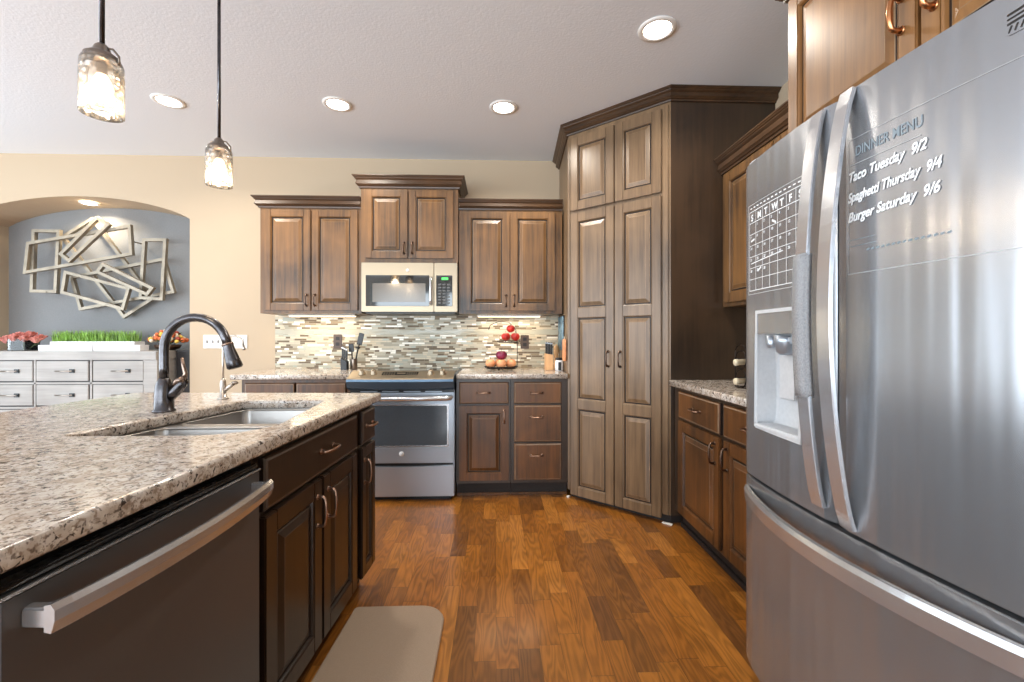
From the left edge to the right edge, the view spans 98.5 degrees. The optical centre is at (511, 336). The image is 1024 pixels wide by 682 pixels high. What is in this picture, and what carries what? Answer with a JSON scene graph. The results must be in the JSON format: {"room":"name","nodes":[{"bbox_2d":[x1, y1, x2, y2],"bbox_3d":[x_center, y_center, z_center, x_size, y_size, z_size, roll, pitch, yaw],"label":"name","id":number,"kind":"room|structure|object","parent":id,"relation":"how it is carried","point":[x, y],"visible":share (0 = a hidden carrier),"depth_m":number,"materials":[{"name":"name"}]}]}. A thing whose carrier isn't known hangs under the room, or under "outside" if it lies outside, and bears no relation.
{"room":"kitchen","nodes":[
{"label":"kitchen","id":0,"kind":"room"},
{"bbox_2d":[0,202,186,349],"bbox_3d":[-3.715,-0.186,4.059,2.068,2.743,0.300,0,0,-2],"label":"wall","id":1,"kind":"structure","parent":0,"point":[7,219],"depth_m":4.02,"materials":[{"name":"beige paint"}]},
{"bbox_2d":[78,201,99,205],"bbox_3d":[-3.764,-1.187,3.927,0.140,0.007,0.140,0,0,-2],"label":"recessed light","id":2,"kind":"object","parent":1,"relation":"in","point":[80,202],"visible":1,"depth_m":3.92,"materials":[{"name":"beige"}]},
{"bbox_2d":[9,208,189,349],"bbox_3d":[-3.719,-0.186,4.158,2.068,2.743,0.100,0,0,-2],"label":"wall niche","id":3,"kind":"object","parent":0,"point":[42,313],"visible":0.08,"depth_m":4.10,"materials":[{"name":"grey paint"}]},
{"bbox_2d":[23,216,176,318],"bbox_3d":[-3.729,-0.634,4.014,1.288,0.930,0.184,0,0,-2],"label":"wall sculpture","id":4,"kind":"object","parent":3,"relation":"attached to","point":[31,249],"visible":1,"depth_m":3.98,"materials":[{"name":"beige wood"}]},
{"bbox_2d":[0,153,558,392],"bbox_3d":[-2.054,-0.186,3.893,7.375,2.743,0.150,0,0,-2],"label":"wall","id":5,"kind":"structure","parent":0,"point":[224,224],"depth_m":3.80,"materials":[{"name":"beige paint"}]},
{"bbox_2d":[203,335,221,347],"bbox_3d":[-2.574,0.040,3.792,0.164,0.116,0.014,0,0,-2],"label":"switch plate","id":6,"kind":"object","parent":5,"relation":"attached to","point":[209,341],"visible":0.88,"depth_m":3.79,"materials":[{"name":"white plastic"}]},
{"bbox_2d":[232,335,247,347],"bbox_3d":[-2.349,0.040,3.802,0.132,0.116,0.010,0,0,-2],"label":"switch plate","id":7,"kind":"object","parent":5,"relation":"attached to","point":[237,342],"visible":0.71,"depth_m":3.80,"materials":[{"name":"white plastic"}]},
{"bbox_2d":[250,195,372,315],"bbox_3d":[-1.622,-0.647,3.634,0.840,0.920,0.398,0,0,-2],"label":"upper cabinet","id":8,"kind":"object","parent":5,"relation":"attached to","point":[310,245],"visible":1,"depth_m":3.48,"materials":[{"name":"brown wood"}]},
{"bbox_2d":[288,314,356,316],"bbox_3d":[-1.579,-0.178,3.685,0.550,0.018,0.060,0,0,-2],"label":"light","id":9,"kind":"object","parent":8,"relation":"attached to","point":[290,315],"visible":0.99,"depth_m":3.66,"materials":[{"name":"white"}]},
{"bbox_2d":[290,316,355,316],"bbox_3d":[-1.579,-0.171,3.685,0.530,0.004,0.044,0,0,-2],"label":"diffuser","id":10,"kind":"object","parent":9,"relation":"attached to","point":[290,316],"depth_m":3.66,"materials":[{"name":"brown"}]},
{"bbox_2d":[352,174,467,265],"bbox_3d":[-0.816,-0.927,3.648,0.874,0.680,0.428,0,0,-2],"label":"upper cabinet","id":11,"kind":"object","parent":5,"relation":"attached to","point":[406,218],"visible":0.97,"depth_m":3.48,"materials":[{"name":"brown wood"}]},
{"bbox_2d":[361,263,459,315],"bbox_3d":[-0.807,-0.383,3.625,0.744,0.395,0.456,0,0,-2],"label":"microwave","id":12,"kind":"object","parent":11,"relation":"attached to","point":[387,289],"visible":0.99,"depth_m":3.44,"materials":[{"name":"silver plastic"}]},
{"bbox_2d":[275,315,558,367],"bbox_3d":[-0.814,0.040,3.857,2.461,0.458,0.011,0,0,-2],"label":"tile backsplash","id":13,"kind":"structure","parent":5,"relation":"attached to","point":[459,341],"depth_m":3.85,"materials":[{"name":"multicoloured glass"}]},
{"bbox_2d":[333,334,341,347],"bbox_3d":[-1.510,0.037,3.821,0.074,0.120,0.009,0,0,-2],"label":"wall outlet","id":14,"kind":"object","parent":13,"relation":"attached to","point":[337,338],"visible":0.99,"depth_m":3.82,"materials":[{"name":"brown plastic"}]},
{"bbox_2d":[521,335,528,348],"bbox_3d":[0.112,0.043,3.880,0.074,0.120,0.009,0,0,-2],"label":"wall outlet","id":15,"kind":"object","parent":13,"relation":"attached to","point":[524,338],"visible":1,"depth_m":3.88,"materials":[{"name":"brown plastic"}]},
{"bbox_2d":[458,198,562,315],"bbox_3d":[-0.015,-0.643,3.692,0.833,0.913,0.398,0,0,-2],"label":"upper cabinet","id":16,"kind":"object","parent":5,"relation":"attached to","point":[510,250],"visible":0.99,"depth_m":3.54,"materials":[{"name":"brown wood"}]},
{"bbox_2d":[477,315,540,316],"bbox_3d":[-0.025,-0.178,3.741,0.540,0.018,0.060,0,0,-2],"label":"light","id":17,"kind":"object","parent":16,"relation":"attached to","point":[477,315],"visible":0.98,"depth_m":3.71,"materials":[{"name":"white"}]},
{"bbox_2d":[478,316,515,316],"bbox_3d":[-0.025,-0.171,3.741,0.520,0.004,0.044,0,0,-2],"label":"diffuser","id":18,"kind":"object","parent":17,"relation":"attached to","point":[478,316],"depth_m":3.72,"materials":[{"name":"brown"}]},
{"bbox_2d":[0,0,787,160],"bbox_3d":[-1.906,-1.618,-0.224,7.775,0.120,9.090,0,0,-2],"label":"ceiling","id":19,"kind":"structure","parent":0,"point":[421,79],"depth_m":2.54,"materials":[{"name":"white paint"}]},
{"bbox_2d":[77,0,124,122],"bbox_3d":[-1.143,-1.088,1.230,0.120,0.938,0.120,0,0,-2],"label":"pendant light","id":20,"kind":"object","parent":19,"relation":"hanging from","point":[100,56],"visible":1,"depth_m":1.22,"materials":[{"name":"clear glass"}]},
{"bbox_2d":[95,62,108,77],"bbox_3d":[-1.143,-0.745,1.230,0.028,0.030,0.027,0,0,-2],"label":"socket","id":21,"kind":"object","parent":20,"relation":"attached to","point":[102,68],"depth_m":1.22,"materials":[{"name":"silver metal"}]},
{"bbox_2d":[150,93,185,108],"bbox_3d":[-2.267,-1.554,2.910,0.190,0.007,0.190,0,0,-2],"label":"recessed light","id":22,"kind":"object","parent":19,"relation":"in","point":[165,100],"visible":1,"depth_m":2.90,"materials":[{"name":"beige"}]},
{"bbox_2d":[205,0,232,189],"bbox_3d":[-1.214,-1.091,1.827,0.120,0.931,0.120,0,0,-2],"label":"pendant light","id":23,"kind":"object","parent":19,"relation":"hanging from","point":[217,146],"visible":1,"depth_m":1.82,"materials":[{"name":"clear glass"}]},
{"bbox_2d":[215,151,222,159],"bbox_3d":[-1.214,-0.752,1.827,0.028,0.030,0.027,0,0,-2],"label":"socket","id":24,"kind":"object","parent":23,"relation":"attached to","point":[219,154],"depth_m":1.82,"materials":[{"name":"silver metal"}]},
{"bbox_2d":[322,97,352,111],"bbox_3d":[-1.167,-1.554,2.950,0.190,0.007,0.190,0,0,-2],"label":"recessed light","id":25,"kind":"object","parent":19,"relation":"in","point":[338,104],"visible":1,"depth_m":2.95,"materials":[{"name":"beige"}]},
{"bbox_2d":[490,100,516,114],"bbox_3d":[-0.058,-1.554,2.990,0.190,0.007,0.190,0,0,-2],"label":"recessed light","id":26,"kind":"object","parent":19,"relation":"in","point":[501,107],"visible":1,"depth_m":2.99,"materials":[{"name":"beige"}]},
{"bbox_2d":[638,16,676,41],"bbox_3d":[0.735,-1.554,2.231,0.190,0.007,0.190,0,0,-2],"label":"recessed light","id":27,"kind":"object","parent":19,"relation":"in","point":[658,28],"visible":1,"depth_m":2.22,"materials":[{"name":"beige"}]},
{"bbox_2d":[297,487,759,681],"bbox_3d":[-1.906,1.245,-0.224,7.775,0.120,9.090,0,0,-2],"label":"floor","id":28,"kind":"structure","parent":0,"point":[547,587],"depth_m":2.05,"materials":[{"name":"brown wood"}]},
{"bbox_2d":[0,350,176,411],"bbox_3d":[-3.781,0.651,3.827,1.680,1.068,0.477,0,0,-2],"label":"sideboard","id":29,"kind":"object","parent":28,"relation":"on","point":[28,379],"visible":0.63,"depth_m":3.62,"materials":[{"name":"grey wood"}]},
{"bbox_2d":[7,337,39,350],"bbox_3d":[-4.153,0.057,3.752,0.140,0.120,0.140,0,0,-2],"label":"glass vase","id":30,"kind":"object","parent":29,"relation":"on","point":[17,345],"visible":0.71,"depth_m":3.69,"materials":[{"name":"glass"}]},
{"bbox_2d":[0,335,7,341],"bbox_3d":[-4.236,0.046,3.706,0.096,0.125,0.099,0,0,29],"label":"rose","id":31,"kind":"object","parent":30,"relation":"in","point":[4,338],"visible":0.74,"depth_m":3.68,"materials":[{"name":"pink plant"}]},
{"bbox_2d":[6,334,19,340],"bbox_3d":[-4.170,0.042,3.698,0.099,0.132,0.098,0,0,-26],"label":"rose","id":32,"kind":"object","parent":30,"relation":"in","point":[11,337],"visible":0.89,"depth_m":3.67,"materials":[{"name":"pink plant"}]},
{"bbox_2d":[16,335,30,341],"bbox_3d":[-4.104,0.046,3.709,0.096,0.125,0.095,0,0,-33],"label":"rose","id":33,"kind":"object","parent":30,"relation":"in","point":[23,338],"visible":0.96,"depth_m":3.69,"materials":[{"name":"pink plant"}]},
{"bbox_2d":[21,331,37,349],"bbox_3d":[-4.125,0.027,3.771,0.099,0.162,0.098,0,0,-45],"label":"rose","id":34,"kind":"object","parent":30,"relation":"in","point":[28,333],"visible":0.81,"depth_m":3.75,"materials":[{"name":"pink plant"}]},
{"bbox_2d":[28,336,42,349],"bbox_3d":[-4.041,0.051,3.739,0.098,0.117,0.100,0,0,-39],"label":"rose","id":35,"kind":"object","parent":30,"relation":"in","point":[34,339],"visible":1,"depth_m":3.73,"materials":[{"name":"pink plant"}]},
{"bbox_2d":[33,334,48,345],"bbox_3d":[-4.063,0.041,3.801,0.096,0.135,0.091,0,0,11],"label":"rose","id":36,"kind":"object","parent":30,"relation":"in","point":[39,335],"visible":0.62,"depth_m":3.79,"materials":[{"name":"pink plant"}]},
{"bbox_2d":[38,345,92,350],"bbox_3d":[-3.691,0.092,3.689,0.432,0.050,0.102,0,0,-2],"label":"decorative box","id":37,"kind":"object","parent":29,"relation":"on","point":[40,347],"visible":0.78,"depth_m":3.64,"materials":[{"name":"white wood"}]},
{"bbox_2d":[50,330,144,344],"bbox_3d":[-3.638,0.024,3.870,0.741,0.186,0.172,0,0,-2],"label":"grass planter","id":38,"kind":"object","parent":29,"relation":"on","point":[87,338],"visible":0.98,"depth_m":3.83,"materials":[{"name":"white ceramic"}]},
{"bbox_2d":[93,345,148,350],"bbox_3d":[-3.278,0.092,3.704,0.377,0.050,0.102,0,0,-2],"label":"decorative box","id":39,"kind":"object","parent":29,"relation":"on","point":[95,347],"visible":1,"depth_m":3.65,"materials":[{"name":"white wood"}]},
{"bbox_2d":[153,344,180,349],"bbox_3d":[-3.017,0.092,3.864,0.200,0.050,0.200,0,0,-2],"label":"bowl","id":40,"kind":"object","parent":29,"relation":"on","point":[172,346],"depth_m":3.83,"materials":[{"name":"brown wood"}]},
{"bbox_2d":[146,329,188,349],"bbox_3d":[-3.017,0.023,3.859,0.347,0.188,0.247,0,0,-2],"label":"flower arrangement","id":41,"kind":"object","parent":29,"relation":"on","point":[178,337],"visible":0.65,"depth_m":3.83,"materials":[{"name":"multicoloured plant"}]},
{"bbox_2d":[0,463,272,681],"bbox_3d":[-0.933,0.759,0.876,0.674,0.853,0.594,0,0,1],"label":"dishwasher","id":42,"kind":"object","parent":28,"relation":"on","point":[167,590],"visible":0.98,"depth_m":0.81,"materials":[{"name":"grey metal"}]},
{"bbox_2d":[176,350,189,392],"bbox_3d":[-2.857,0.650,3.963,0.155,1.070,0.252,0,0,-2],"label":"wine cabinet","id":43,"kind":"object","parent":28,"relation":"on","point":[179,353],"visible":0.13,"depth_m":3.84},
{"bbox_2d":[242,380,349,392],"bbox_3d":[-1.577,0.747,3.476,0.780,0.876,0.659,0,0,-2],"label":"base cabinet","id":44,"kind":"object","parent":28,"relation":"on","point":[248,386],"visible":0.03,"depth_m":3.19,"materials":[{"name":"brown wood"}]},
{"bbox_2d":[230,368,373,379],"bbox_3d":[-1.609,0.288,3.498,0.836,0.037,0.668,0,0,-2],"label":"countertop","id":45,"kind":"structure","parent":44,"relation":"on","point":[277,373],"depth_m":3.18,"materials":[{"name":"beige stone"}]},
{"bbox_2d":[341,358,348,369],"bbox_3d":[-1.378,0.220,3.633,0.050,0.100,0.060,0,0,-2],"label":"block","id":46,"kind":"object","parent":45,"relation":"on","point":[344,363],"visible":1,"depth_m":3.60,"materials":[{"name":"black plastic"}]},
{"bbox_2d":[350,359,356,369],"bbox_3d":[-1.319,0.226,3.675,0.058,0.088,0.058,0,0,-2],"label":"utensil crock","id":47,"kind":"object","parent":45,"relation":"on","point":[353,362],"visible":0.98,"depth_m":3.65,"materials":[{"name":"silver metal"}]},
{"bbox_2d":[348,344,353,358],"bbox_3d":[-1.341,0.155,3.682,0.049,0.201,0.012,0,0,-2],"label":"spatula","id":48,"kind":"object","parent":47,"relation":"in","point":[351,346],"visible":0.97,"depth_m":3.68,"materials":[{"name":"black plastic"}]},
{"bbox_2d":[355,333,363,358],"bbox_3d":[-1.275,0.110,3.670,0.092,0.293,0.012,0,0,-2],"label":"cooking turner","id":49,"kind":"object","parent":47,"relation":"in","point":[361,335],"visible":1,"depth_m":3.67,"materials":[{"name":"black plastic"}]},
{"bbox_2d":[238,412,356,681],"bbox_3d":[-0.960,0.748,1.556,0.659,0.874,0.755,0,0,1],"label":"base cabinet","id":50,"kind":"object","parent":28,"relation":"on","point":[308,521],"visible":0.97,"depth_m":1.43,"materials":[{"name":"brown wood"}]},
{"bbox_2d":[356,405,378,583],"bbox_3d":[-0.952,0.748,2.038,0.659,0.874,0.205,0,0,1],"label":"base cabinet","id":51,"kind":"object","parent":28,"relation":"on","point":[365,450],"visible":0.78,"depth_m":1.99,"materials":[{"name":"brown wood"}]},
{"bbox_2d":[0,393,380,573],"bbox_3d":[-1.264,0.292,0.993,1.216,0.038,2.350,0,0,1],"label":"countertop","id":52,"kind":"structure","parent":51,"relation":"on","point":[68,472],"depth_m":1.03,"materials":[{"name":"beige stone"}]},
{"bbox_2d":[151,313,242,412],"bbox_3d":[-1.153,0.093,1.619,0.315,0.360,0.072,0,0,-2],"label":"kitchen faucet","id":53,"kind":"object","parent":52,"relation":"on","point":[166,392],"visible":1,"depth_m":1.60,"materials":[{"name":"black metal"}]},
{"bbox_2d":[121,408,309,435],"bbox_3d":[-0.991,0.400,1.570,0.591,0.178,0.740,0,0,-2],"label":"sink","id":54,"kind":"object","parent":52,"relation":"in","point":[242,420],"visible":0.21,"depth_m":1.67,"materials":[{"name":"silver metal"}]},
{"bbox_2d":[217,335,245,399],"bbox_3d":[-1.234,0.132,1.942,0.118,0.283,0.044,0,0,-2],"label":"water tap","id":55,"kind":"object","parent":52,"relation":"on","point":[223,388],"visible":0.91,"depth_m":1.93,"materials":[{"name":"silver metal"}]},
{"bbox_2d":[311,606,443,681],"bbox_3d":[-0.484,1.176,1.426,0.435,0.018,0.985,0,0,-2],"label":"floor mat","id":56,"kind":"object","parent":28,"relation":"on","point":[377,643],"visible":1,"depth_m":1.66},
{"bbox_2d":[346,368,460,498],"bbox_3d":[-0.804,0.706,3.464,0.752,0.957,0.749,0,0,-2],"label":"range","id":57,"kind":"object","parent":28,"relation":"on","point":[415,436],"visible":0.84,"depth_m":3.17,"materials":[{"name":"silver metal"}]},
{"bbox_2d":[366,368,459,371],"bbox_3d":[-0.807,0.274,3.556,0.732,0.012,0.565,0,0,-2],"label":"cooktop","id":58,"kind":"object","parent":57,"relation":"in","point":[377,369],"depth_m":3.64,"materials":[{"name":"black glass"}]},
{"bbox_2d":[456,379,509,495],"bbox_3d":[-0.221,0.747,3.525,0.398,0.876,0.659,0,0,-2],"label":"base cabinet","id":59,"kind":"object","parent":28,"relation":"on","point":[482,405],"visible":0.98,"depth_m":3.24,"materials":[{"name":"brown wood"}]},
{"bbox_2d":[510,378,567,494],"bbox_3d":[0.193,0.747,3.540,0.426,0.876,0.659,0,0,-2],"label":"base cabinet","id":60,"kind":"object","parent":28,"relation":"on","point":[538,407],"visible":0.93,"depth_m":3.25,"materials":[{"name":"brown wood"}]},
{"bbox_2d":[456,368,567,378],"bbox_3d":[0.004,0.288,3.557,0.842,0.037,0.668,0,0,-2],"label":"countertop","id":61,"kind":"structure","parent":60,"relation":"on","point":[465,373],"depth_m":3.24,"materials":[{"name":"beige stone"}]},
{"bbox_2d":[484,321,519,369],"bbox_3d":[-0.079,0.068,3.619,0.296,0.403,0.223,0,0,-2],"label":"fruit stand","id":62,"kind":"object","parent":61,"relation":"on","point":[517,342],"visible":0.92,"depth_m":3.56,"materials":[{"name":"black metal"}]},
{"bbox_2d":[486,358,494,366],"bbox_3d":[-0.176,0.208,3.606,0.081,0.088,0.082,0,0,-23],"label":"peach","id":63,"kind":"object","parent":62,"relation":"on","point":[490,362],"visible":0.82,"depth_m":3.58,"materials":[{"name":"orange food"}]},
{"bbox_2d":[484,365,517,369],"bbox_3d":[-0.089,0.254,3.619,0.277,0.032,0.223,0,0,-2],"label":"tray","id":64,"kind":"object","parent":62,"relation":"on","point":[498,368],"depth_m":3.53,"materials":[{"name":"black metal"}]},
{"bbox_2d":[496,358,506,366],"bbox_3d":[-0.085,0.208,3.567,0.081,0.088,0.082,0,0,36],"label":"peach","id":65,"kind":"object","parent":62,"relation":"on","point":[500,363],"visible":0.77,"depth_m":3.54,"materials":[{"name":"orange food"}]},
{"bbox_2d":[496,350,506,359],"bbox_3d":[-0.086,0.141,3.611,0.094,0.092,0.093,0,0,-6],"label":"onion","id":66,"kind":"object","parent":65,"relation":"on","point":[500,354],"visible":0.9,"depth_m":3.58,"materials":[{"name":"purple food"}]},
{"bbox_2d":[501,333,509,339],"bbox_3d":[-0.050,-0.011,3.608,0.073,0.081,0.074,0,0,-38],"label":"apple","id":67,"kind":"object","parent":62,"relation":"on","point":[505,336],"visible":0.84,"depth_m":3.58,"materials":[{"name":"red food"}]},
{"bbox_2d":[497,340,519,342],"bbox_3d":[-0.029,0.037,3.621,0.196,0.019,0.158,0,0,-2],"label":"tray","id":68,"kind":"object","parent":62,"relation":"on","point":[497,340],"depth_m":3.56,"materials":[{"name":"black metal"}]},
{"bbox_2d":[506,359,515,366],"bbox_3d":[-0.007,0.208,3.617,0.081,0.088,0.082,0,0,44],"label":"peach","id":69,"kind":"object","parent":62,"relation":"in","point":[511,362],"visible":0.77,"depth_m":3.59,"materials":[{"name":"orange food"}]},
{"bbox_2d":[511,331,519,339],"bbox_3d":[0.027,-0.011,3.618,0.074,0.081,0.073,0,0,-22],"label":"apple","id":70,"kind":"object","parent":62,"relation":"on","point":[514,336],"visible":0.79,"depth_m":3.59,"materials":[{"name":"red food"}]},
{"bbox_2d":[506,323,514,332],"bbox_3d":[-0.011,-0.076,3.617,0.072,0.079,0.071,0,0,4],"label":"apple","id":71,"kind":"object","parent":70,"relation":"on","point":[510,328],"visible":1,"depth_m":3.59,"materials":[{"name":"red food"}]},
{"bbox_2d":[544,353,552,369],"bbox_3d":[0.302,0.202,3.613,0.064,0.135,0.090,0,0,-2],"label":"knife block","id":72,"kind":"object","parent":61,"relation":"on","point":[548,358],"visible":0.96,"depth_m":3.57,"materials":[{"name":"brown wood"}]},
{"bbox_2d":[553,344,558,368],"bbox_3d":[0.373,0.165,3.716,0.056,0.210,0.056,0,0,-2],"label":"wooden mill","id":73,"kind":"object","parent":61,"relation":"on","point":[556,347],"visible":0.77,"depth_m":3.70,"materials":[{"name":"brown wood"}]},
{"bbox_2d":[555,357,562,370],"bbox_3d":[0.379,0.217,3.545,0.068,0.105,0.070,0,0,-2],"label":"spice jar","id":74,"kind":"object","parent":61,"relation":"on","point":[558,360],"visible":0.97,"depth_m":3.52,"materials":[{"name":"white ceramic"}]},
{"bbox_2d":[552,84,781,525],"bbox_3d":[1.004,-0.185,3.321,1.302,2.741,1.210,0,0,-2],"label":"pantry","id":75,"kind":"object","parent":28,"relation":"on","point":[641,184],"visible":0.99,"depth_m":2.87,"materials":[{"name":"brown wood"}]},
{"bbox_2d":[558,315,563,349],"bbox_3d":[0.404,-0.034,3.637,0.020,0.278,0.280,0,0,-2],"label":"hanging towel","id":76,"kind":"object","parent":75,"relation":"hanging from","point":[560,318],"visible":0.96,"depth_m":3.62,"materials":[{"name":"blue fabric"}]},
{"bbox_2d":[562,336,565,360],"bbox_3d":[0.403,0.089,3.397,0.010,0.192,0.140,0,0,-2],"label":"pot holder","id":77,"kind":"object","parent":75,"relation":"hanging from","point":[564,339],"visible":1,"depth_m":3.37,"materials":[{"name":"orange fabric"}]},
{"bbox_2d":[675,387,747,591],"bbox_3d":[1.338,0.747,2.200,0.711,0.876,1.150,0,0,-2],"label":"base cabinet","id":78,"kind":"object","parent":28,"relation":"on","point":[711,471],"visible":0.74,"depth_m":2.23,"materials":[{"name":"brown wood"}]},
{"bbox_2d":[669,380,745,406],"bbox_3d":[1.351,0.288,2.211,0.684,0.037,1.152,0,0,-2],"label":"countertop","id":79,"kind":"structure","parent":78,"relation":"on","point":[724,390],"depth_m":2.36,"materials":[{"name":"beige stone"}]},
{"bbox_2d":[735,344,745,388],"bbox_3d":[1.307,0.154,2.329,0.205,0.231,0.114,0,0,-2],"label":"wine rack","id":80,"kind":"object","parent":79,"relation":"on","point":[738,386],"visible":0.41,"depth_m":2.34,"materials":[{"name":"black metal"}]},
{"bbox_2d":[733,378,745,384],"bbox_3d":[1.325,0.220,2.329,0.307,0.087,0.076,0,0,-2],"label":"wine bottle","id":81,"kind":"object","parent":80,"relation":"in","point":[736,381],"visible":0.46,"depth_m":2.31,"materials":[{"name":"beige glass"}]},
{"bbox_2d":[733,359,745,365],"bbox_3d":[1.325,0.120,2.329,0.307,0.087,0.076,0,0,-2],"label":"wine bottle","id":82,"kind":"object","parent":80,"relation":"in","point":[736,362],"visible":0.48,"depth_m":2.31,"materials":[{"name":"beige glass"}]},
{"bbox_2d":[744,0,1023,681],"bbox_3d":[1.207,0.290,1.128,0.937,1.790,0.906,0,0,-3],"label":"refrigerator","id":83,"kind":"object","parent":28,"relation":"on","point":[884,486],"visible":1,"depth_m":0.94,"materials":[{"name":"silver metal"}]},
{"bbox_2d":[1007,4,1023,32],"bbox_3d":[0.856,-0.539,0.719,0.001,0.041,0.076,0,0,-11],"label":"print","id":84,"kind":"object","parent":83,"relation":"attached to","point":[1015,12],"depth_m":0.75},
{"bbox_2d":[775,81,787,109],"bbox_3d":[1.857,-0.186,-0.163,0.150,2.743,8.540,0,0,-2],"label":"wall","id":85,"kind":"structure","parent":0,"point":[783,94],"depth_m":2.73,"materials":[{"name":"beige paint"}]},
{"bbox_2d":[714,100,787,306],"bbox_3d":[1.491,-0.653,2.253,0.401,0.933,1.075,0,0,-2],"label":"upper cabinet","id":86,"kind":"object","parent":85,"relation":"attached to","point":[733,163],"visible":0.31,"depth_m":2.57,"materials":[{"name":"brown wood"}]},
{"bbox_2d":[775,0,993,133],"bbox_3d":[1.371,-1.018,1.246,0.715,0.715,1.015,0,0,-2],"label":"upper cabinet","id":87,"kind":"object","parent":85,"relation":"attached to","point":[834,46],"visible":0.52,"depth_m":1.38,"materials":[{"name":"brown wood"}]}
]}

